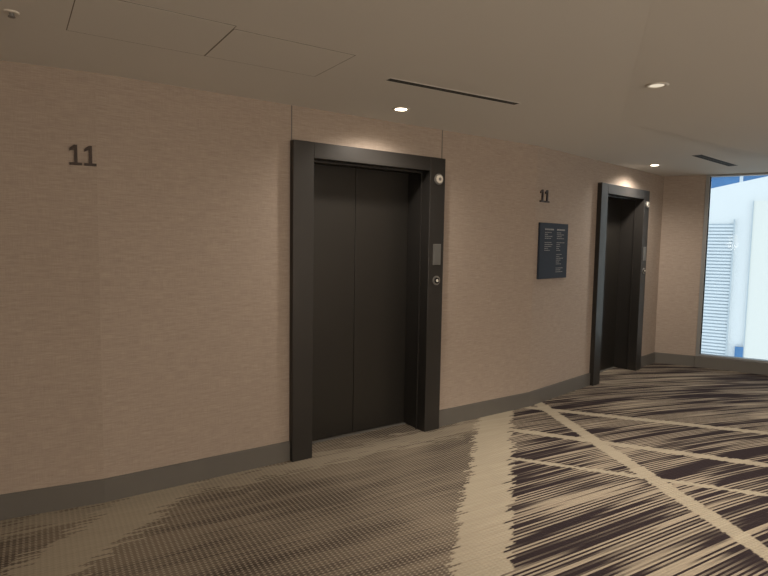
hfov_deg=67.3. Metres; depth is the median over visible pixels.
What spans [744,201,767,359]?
bay
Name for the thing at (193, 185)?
wall
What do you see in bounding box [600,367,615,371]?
sill
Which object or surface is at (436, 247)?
plate
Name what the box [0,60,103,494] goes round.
wall
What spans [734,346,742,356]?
window
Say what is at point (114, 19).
panel
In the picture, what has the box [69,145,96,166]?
number sign
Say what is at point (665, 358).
baseboard return
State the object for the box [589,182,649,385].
door frame
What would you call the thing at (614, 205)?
leaf
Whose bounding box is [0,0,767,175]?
ceiling
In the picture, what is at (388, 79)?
ceiling vent
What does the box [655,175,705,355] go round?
wall
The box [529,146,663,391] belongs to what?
wall
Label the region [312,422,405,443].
sill
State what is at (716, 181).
glass office tower
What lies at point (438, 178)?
lantern
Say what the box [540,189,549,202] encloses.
number sign
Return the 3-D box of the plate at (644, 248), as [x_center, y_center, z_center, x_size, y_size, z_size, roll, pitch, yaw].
[3.269,-0.430,7.237,0.080,0.170,0.008,-4,6,-44]
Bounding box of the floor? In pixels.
[0,363,767,575]
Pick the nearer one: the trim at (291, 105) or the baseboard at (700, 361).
the trim at (291, 105)
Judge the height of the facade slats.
9.570 m
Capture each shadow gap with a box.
[66,0,235,55]
[205,29,355,76]
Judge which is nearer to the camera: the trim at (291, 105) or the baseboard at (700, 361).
the trim at (291, 105)
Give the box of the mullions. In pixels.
[695,172,767,362]
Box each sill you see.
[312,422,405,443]
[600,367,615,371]
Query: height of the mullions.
2.355 m
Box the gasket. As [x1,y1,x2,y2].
[700,177,711,353]
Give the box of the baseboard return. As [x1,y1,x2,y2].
[655,352,694,366]
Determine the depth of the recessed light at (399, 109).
4.01 m
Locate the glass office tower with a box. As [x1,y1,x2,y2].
[711,175,767,187]
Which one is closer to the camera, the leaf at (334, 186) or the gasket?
the leaf at (334, 186)
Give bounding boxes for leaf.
[312,164,355,440]
[352,168,408,431]
[600,198,621,369]
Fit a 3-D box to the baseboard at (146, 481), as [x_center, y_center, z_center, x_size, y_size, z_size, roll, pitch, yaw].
[-0.128,1.145,4.530,3.774,0.142,0.012,-2,6,-35]
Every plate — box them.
[433,244,440,264]
[643,247,645,259]
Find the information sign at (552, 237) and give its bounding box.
[537,222,567,278]
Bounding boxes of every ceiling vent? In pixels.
[384,78,520,104]
[690,154,738,165]
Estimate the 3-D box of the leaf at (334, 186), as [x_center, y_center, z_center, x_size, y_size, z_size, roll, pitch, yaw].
[-0.464,0.127,4.513,0.526,2.140,0.031,-2,6,-35]
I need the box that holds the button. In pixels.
[432,276,439,284]
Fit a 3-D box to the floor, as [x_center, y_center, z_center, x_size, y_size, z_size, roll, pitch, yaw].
[0.752,1.436,2.729,11.909,0.120,11.012,1,5,0]
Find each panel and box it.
[67,0,234,55]
[206,29,354,75]
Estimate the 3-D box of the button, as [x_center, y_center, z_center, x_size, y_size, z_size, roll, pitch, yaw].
[0.433,-0.061,4.753,0.076,0.076,0.020,-2,6,-35]
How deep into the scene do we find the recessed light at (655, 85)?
3.29 m
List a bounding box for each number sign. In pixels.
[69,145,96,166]
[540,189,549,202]
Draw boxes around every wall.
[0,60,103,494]
[94,73,537,478]
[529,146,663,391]
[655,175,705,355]
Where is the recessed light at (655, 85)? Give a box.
[645,82,668,88]
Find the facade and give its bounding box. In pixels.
[701,176,767,355]
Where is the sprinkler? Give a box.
[3,9,19,18]
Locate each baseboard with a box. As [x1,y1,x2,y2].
[0,479,104,519]
[104,392,529,501]
[529,352,654,405]
[695,353,767,374]
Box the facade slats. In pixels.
[701,225,732,355]
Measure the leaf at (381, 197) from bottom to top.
2.140 m
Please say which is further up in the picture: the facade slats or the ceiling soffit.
the ceiling soffit
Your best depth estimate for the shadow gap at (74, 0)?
2.46 m
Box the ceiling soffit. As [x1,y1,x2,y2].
[621,0,767,154]
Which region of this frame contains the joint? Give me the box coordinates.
[725,201,753,356]
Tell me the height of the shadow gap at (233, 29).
0.001 m
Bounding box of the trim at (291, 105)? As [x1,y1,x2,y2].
[291,105,291,139]
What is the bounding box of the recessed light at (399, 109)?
[392,107,409,111]
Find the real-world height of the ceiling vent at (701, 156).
0.002 m
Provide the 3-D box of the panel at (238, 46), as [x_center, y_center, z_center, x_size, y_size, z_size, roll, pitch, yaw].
[-0.525,-1.166,2.897,0.612,0.001,0.452,-2,5,-33]
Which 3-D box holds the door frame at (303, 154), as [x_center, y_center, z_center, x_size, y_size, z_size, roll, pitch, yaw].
[-0.160,0.081,4.540,1.375,2.262,0.300,-2,6,-35]
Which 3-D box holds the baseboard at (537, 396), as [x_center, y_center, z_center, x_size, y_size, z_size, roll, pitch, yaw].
[2.544,1.012,6.729,3.176,0.142,0.012,-4,6,-44]
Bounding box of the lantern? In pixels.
[434,174,442,184]
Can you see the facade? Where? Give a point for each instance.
(730, 202)
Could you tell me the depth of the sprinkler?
2.38 m
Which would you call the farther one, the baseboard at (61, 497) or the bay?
the bay
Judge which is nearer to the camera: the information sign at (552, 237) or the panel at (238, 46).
the panel at (238, 46)
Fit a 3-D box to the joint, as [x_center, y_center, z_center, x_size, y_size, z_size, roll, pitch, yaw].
[7.561,3.094,13.317,1.080,10.100,0.140,4,5,32]

